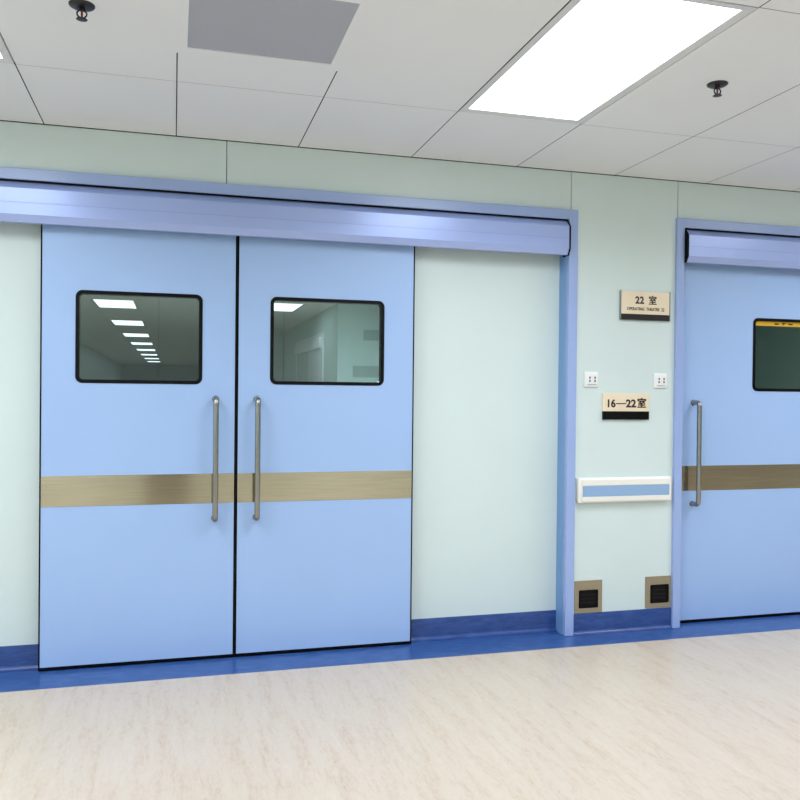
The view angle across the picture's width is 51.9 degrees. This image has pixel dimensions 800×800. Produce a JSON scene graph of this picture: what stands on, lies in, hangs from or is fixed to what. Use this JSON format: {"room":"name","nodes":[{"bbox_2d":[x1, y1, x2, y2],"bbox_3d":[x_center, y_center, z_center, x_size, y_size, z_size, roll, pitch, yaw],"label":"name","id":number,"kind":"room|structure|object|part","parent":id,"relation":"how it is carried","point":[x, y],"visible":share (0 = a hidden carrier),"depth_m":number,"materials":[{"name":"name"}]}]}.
{"room":"hospital corridor","nodes":[
{"label":"hospital corridor","id":0,"kind":"room"},
{"bbox_2d":[80,343,122,379],"bbox_3d":[-8.786,-0.209,21.736,0.600,2.598,37.800,0,0,-15],"label":"wall","id":1,"kind":"structure","parent":0,"point":[93,365],"depth_m":26.86,"materials":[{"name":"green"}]},
{"bbox_2d":[122,365,197,380],"bbox_3d":[-11.263,-0.382,40.708,5.900,2.598,0.100,0,0,-15],"label":"wall","id":2,"kind":"structure","parent":0,"point":[129,372],"depth_m":40.50,"materials":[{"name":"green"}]},
{"bbox_2d":[0,222,559,645],"bbox_3d":[-0.858,0.115,4.266,3.622,2.380,0.100,0,0,-15],"label":"wall","id":3,"kind":"structure","parent":0,"point":[485,416],"depth_m":4.54,"materials":[{"name":"white paint"}]},
{"bbox_2d":[0,644,37,672],"bbox_3d":[-2.164,1.236,3.851,0.899,0.118,0.030,0,0,-15],"label":"baseboard","id":4,"kind":"structure","parent":3,"relation":"attached to","point":[17,658],"depth_m":3.95,"materials":[{"name":"blue plastic"}]},
{"bbox_2d":[38,224,237,670],"bbox_3d":[-1.270,0.202,4.025,0.920,2.198,0.117,0,0,-15],"label":"door","id":5,"kind":"structure","parent":3,"relation":"in","point":[137,478],"depth_m":4.04,"materials":[{"name":"blue metal"}]},
{"bbox_3d":[-0.921,0.295,4.102,0.028,0.629,0.077,0,0,-15],"label":"handle","id":6,"kind":"part","parent":5,"relation":"part of","materials":[{"name":"metal"}]},
{"bbox_2d":[234,236,414,656],"bbox_3d":[-0.374,0.209,4.272,0.934,2.198,0.117,0,0,-15],"label":"door","id":7,"kind":"structure","parent":3,"relation":"in","point":[324,488],"depth_m":4.29,"materials":[{"name":"blue metal"}]},
{"bbox_3d":[-0.722,0.297,4.156,0.028,0.629,0.077,0,0,-15],"label":"handle","id":8,"kind":"part","parent":7,"relation":"part of","materials":[{"name":"metal"}]},
{"bbox_2d":[411,610,556,642],"bbox_3d":[0.466,1.257,4.575,0.888,0.118,0.030,0,0,-15],"label":"baseboard","id":9,"kind":"structure","parent":3,"relation":"attached to","point":[533,622],"depth_m":4.58,"materials":[{"name":"blue plastic"}]},
{"bbox_2d":[273,304,378,381],"bbox_3d":[-3.725,-0.170,23.130,0.700,2.598,37.800,0,0,-15],"label":"wall","id":10,"kind":"structure","parent":0,"point":[343,326],"depth_m":11.60,"materials":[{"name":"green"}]},
{"bbox_2d":[295,332,323,381],"bbox_3d":[-1.571,0.088,13.872,0.060,2.270,2.800,0,0,-15],"label":"door","id":11,"kind":"structure","parent":10,"relation":"in","point":[309,352],"depth_m":13.53,"materials":[{"name":"white"}]},
{"bbox_3d":[-1.726,0.196,14.515,0.015,2.020,1.280,0,0,-15],"label":"panel","id":12,"kind":"part","parent":11,"relation":"part of","materials":[{"name":"white"}]},
{"bbox_3d":[-1.378,0.210,13.252,0.015,2.020,1.300,0,0,-15],"label":"panel","id":13,"kind":"part","parent":11,"relation":"part of","materials":[{"name":"white"}]},
{"bbox_2d":[353,366,378,377],"bbox_3d":[-0.481,-0.398,11.567,0.370,0.160,0.012,0,0,-15],"label":"notice board","id":14,"kind":"object","parent":10,"relation":"attached to","point":[358,371],"visible":1,"depth_m":11.56,"materials":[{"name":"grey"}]},
{"bbox_2d":[364,330,378,340],"bbox_3d":[-0.404,-0.913,11.583,0.220,0.150,0.012,0,0,-15],"label":"notice board","id":15,"kind":"object","parent":10,"relation":"attached to","point":[372,335],"visible":0.96,"depth_m":11.58,"materials":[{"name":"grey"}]},
{"bbox_2d":[0,614,799,799],"bbox_3d":[1.515,1.411,0.110,15.000,0.100,9.400,0,0,-15],"label":"floor","id":16,"kind":"structure","parent":0,"point":[707,717],"depth_m":3.37,"materials":[{"name":"beige laminate"}]},
{"bbox_2d":[0,0,799,365],"bbox_3d":[-3.475,-1.458,18.310,15.002,0.060,47.200,0,0,-15],"label":"ceiling","id":17,"kind":"structure","parent":0,"point":[400,89],"depth_m":3.51,"materials":[{"name":"white tile"}]},
{"bbox_2d":[0,33,13,63],"bbox_3d":[-1.609,-1.300,2.503,0.594,0.029,1.194,0,0,-15],"label":"recessed light","id":18,"kind":"object","parent":17,"relation":"in","point":[5,55],"visible":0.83,"depth_m":3.07,"materials":[{"name":"white plastic"}]},
{"bbox_2d":[68,0,94,21],"bbox_3d":[-1.032,-1.257,2.669,0.082,0.049,0.082,0,0,-15],"label":"sprinkler","id":19,"kind":"object","parent":17,"relation":"attached to","point":[85,6],"visible":1,"depth_m":2.66,"materials":[{"name":"brown metal"}]},
{"bbox_2d":[90,299,138,308],"bbox_3d":[-4.117,-1.398,11.910,0.594,0.029,1.194,0,0,-15],"label":"recessed light","id":20,"kind":"object","parent":17,"relation":"in","point":[122,304],"visible":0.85,"depth_m":11.95,"materials":[{"name":"white"}]},
{"bbox_2d":[109,320,145,325],"bbox_3d":[-5.025,-1.433,15.207,0.594,0.029,1.194,0,0,-15],"label":"recessed light","id":21,"kind":"object","parent":17,"relation":"in","point":[114,322],"visible":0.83,"depth_m":15.30,"materials":[{"name":"white"}]},
{"bbox_2d":[121,333,150,336],"bbox_3d":[-5.933,-1.468,18.504,0.594,0.029,1.194,0,0,-15],"label":"recessed light","id":22,"kind":"object","parent":17,"relation":"in","point":[123,334],"visible":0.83,"depth_m":18.60,"materials":[{"name":"white"}]},
{"bbox_2d":[129,342,153,344],"bbox_3d":[-6.841,-1.503,21.801,0.594,0.029,1.194,0,0,-15],"label":"recessed light","id":23,"kind":"object","parent":17,"relation":"in","point":[131,343],"visible":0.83,"depth_m":21.76,"materials":[{"name":"white"}]},
{"bbox_2d":[136,349,155,350],"bbox_3d":[-7.748,-1.538,25.098,0.594,0.029,1.194,0,0,-15],"label":"recessed light","id":24,"kind":"object","parent":17,"relation":"in","point":[136,349],"visible":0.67,"depth_m":25.14,"materials":[{"name":"white"}]},
{"bbox_2d":[140,354,158,355],"bbox_3d":[-8.656,-1.572,28.395,0.594,0.029,1.194,0,0,-15],"label":"recessed light","id":25,"kind":"object","parent":17,"relation":"in","point":[140,354],"visible":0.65,"depth_m":28.29,"materials":[{"name":"white"}]},
{"bbox_2d":[176,0,374,70],"bbox_3d":[-0.453,-1.286,2.823,0.607,0.022,0.605,0,0,-15],"label":"ceiling vent","id":26,"kind":"object","parent":17,"relation":"in","point":[316,34],"visible":1,"depth_m":2.84,"materials":[{"name":"grey metal"}]},
{"bbox_2d":[274,303,305,311],"bbox_3d":[-1.774,-1.377,12.141,0.594,0.029,1.194,0,0,-15],"label":"recessed light","id":27,"kind":"object","parent":17,"relation":"in","point":[278,307],"visible":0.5,"depth_m":12.15,"materials":[{"name":"white"}]},
{"bbox_2d":[459,0,757,123],"bbox_3d":[0.705,-1.282,3.140,0.594,0.029,1.194,0,0,-15],"label":"recessed light","id":28,"kind":"object","parent":17,"relation":"in","point":[591,54],"visible":0.91,"depth_m":3.03,"materials":[{"name":"white plastic"}]},
{"bbox_2d":[707,80,727,96],"bbox_3d":[1.269,-1.239,3.290,0.082,0.049,0.082,0,0,-15],"label":"sprinkler","id":29,"kind":"object","parent":17,"relation":"attached to","point":[718,84],"visible":1,"depth_m":3.28,"materials":[{"name":"brown metal"}]},
{"bbox_2d":[0,121,799,611],"bbox_3d":[0.307,0.016,4.534,15.000,2.598,0.200,0,0,-15],"label":"wall","id":30,"kind":"structure","parent":0,"point":[627,225],"depth_m":4.65,"materials":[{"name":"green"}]},
{"bbox_2d":[0,178,570,256],"bbox_3d":[-0.808,-0.918,4.117,3.614,0.202,0.094,0,0,-15],"label":"door track cover","id":31,"kind":"object","parent":30,"relation":"attached to","point":[21,201],"visible":1,"depth_m":4.12,"materials":[{"name":"metal"}]},
{"bbox_2d":[0,166,577,635],"bbox_3d":[-0.842,0.116,4.208,3.727,2.380,0.220,0,0,-15],"label":"door frame","id":32,"kind":"structure","parent":30,"relation":"attached to","point":[568,279],"depth_m":4.58,"materials":[{"name":"metal"}]},
{"bbox_2d":[574,580,601,613],"bbox_3d":[1.063,1.111,4.646,0.171,0.183,0.007,0,0,-15],"label":"sensor box","id":33,"kind":"object","parent":30,"relation":"attached to","point":[587,593],"visible":1,"depth_m":4.64,"materials":[{"name":"brown metal"}]},
{"bbox_2d":[584,372,597,386],"bbox_3d":[1.078,-0.117,4.634,0.086,0.086,0.013,0,0,-15],"label":"power socket","id":34,"kind":"object","parent":30,"relation":"attached to","point":[590,378],"visible":1,"depth_m":4.63,"materials":[{"name":"white plastic"}]},
{"bbox_2d":[573,607,672,635],"bbox_3d":[1.276,1.264,4.695,0.632,0.118,0.030,0,0,-15],"label":"baseboard","id":35,"kind":"structure","parent":30,"relation":"attached to","point":[609,622],"depth_m":4.70,"materials":[{"name":"blue plastic"}]},
{"bbox_2d":[576,476,670,502],"bbox_3d":[1.277,0.510,4.684,0.594,0.141,0.035,0,0,-15],"label":"rail","id":36,"kind":"object","parent":30,"relation":"attached to","point":[609,489],"visible":1,"depth_m":4.67,"materials":[{"name":"white plastic"}]},
{"bbox_2d":[602,393,648,419],"bbox_3d":[1.289,0.037,4.694,0.295,0.150,0.012,0,0,-15],"label":"direction sign","id":37,"kind":"object","parent":30,"relation":"attached to","point":[615,406],"visible":1,"depth_m":4.69,"materials":[{"name":"beige plastic"}]},
{"bbox_3d":[1.288,0.013,4.695,0.294,0.102,0.010,0,0,-15],"label":"sign plate","id":38,"kind":"part","parent":37,"relation":"part of","materials":[{"name":"beige plastic"}]},
{"bbox_2d":[619,290,669,321],"bbox_3d":[1.406,-0.540,4.720,0.323,0.168,0.014,0,0,-15],"label":"room sign","id":39,"kind":"object","parent":30,"relation":"attached to","point":[633,305],"visible":1,"depth_m":4.71,"materials":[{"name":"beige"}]},
{"bbox_3d":[1.253,-0.541,4.677,0.006,0.168,0.014,0,0,-15],"label":"rail","id":40,"kind":"part","parent":39,"relation":"part of","materials":[{"name":"grey metal"}]},
{"bbox_2d":[645,575,670,607],"bbox_3d":[1.495,1.112,4.765,0.166,0.182,0.007,0,0,-15],"label":"sensor box","id":41,"kind":"object","parent":30,"relation":"attached to","point":[657,588],"visible":1,"depth_m":4.76,"materials":[{"name":"brown metal"}]},
{"bbox_2d":[653,373,666,387],"bbox_3d":[1.504,-0.112,4.752,0.086,0.086,0.013,0,0,-15],"label":"power socket","id":42,"kind":"object","parent":30,"relation":"attached to","point":[659,379],"visible":1,"depth_m":4.75,"materials":[{"name":"white plastic"}]},
{"bbox_2d":[671,218,799,627],"bbox_3d":[2.339,0.141,5.084,1.607,2.380,0.220,0,0,-15],"label":"door frame","id":43,"kind":"structure","parent":30,"relation":"attached to","point":[681,223],"depth_m":4.77,"materials":[{"name":"metal"}]},
{"bbox_2d":[680,263,799,622],"bbox_3d":[2.324,0.230,5.031,1.444,2.198,0.117,0,0,-15],"label":"door","id":44,"kind":"structure","parent":30,"relation":"in","point":[740,499],"depth_m":4.97,"materials":[{"name":"blue metal"}]},
{"bbox_3d":[1.749,0.316,4.853,0.028,0.629,0.077,0,0,-15],"label":"handle","id":45,"kind":"part","parent":44,"relation":"part of","materials":[{"name":"metal"}]},
{"bbox_2d":[756,321,799,326],"bbox_3d":[2.430,-0.468,5.083,0.575,0.032,0.002,0,0,-15],"label":"window sticker","id":46,"kind":"object","parent":44,"relation":"attached to","point":[758,323],"visible":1,"depth_m":5.05,"materials":[{"name":"orange"}]},
{"bbox_2d":[684,228,799,268],"bbox_3d":[2.370,-0.893,4.992,1.504,0.202,0.094,0,0,-15],"label":"door track cover","id":47,"kind":"object","parent":30,"relation":"attached to","point":[702,246],"visible":0.87,"depth_m":4.86,"materials":[{"name":"metal"}]},
{"bbox_2d":[755,326,799,388],"bbox_3d":[2.831,0.018,7.459,3.580,2.598,4.100,0,0,-15],"label":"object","id":48,"kind":"structure","parent":0,"point":[777,352],"depth_m":9.04,"materials":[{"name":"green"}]}
]}

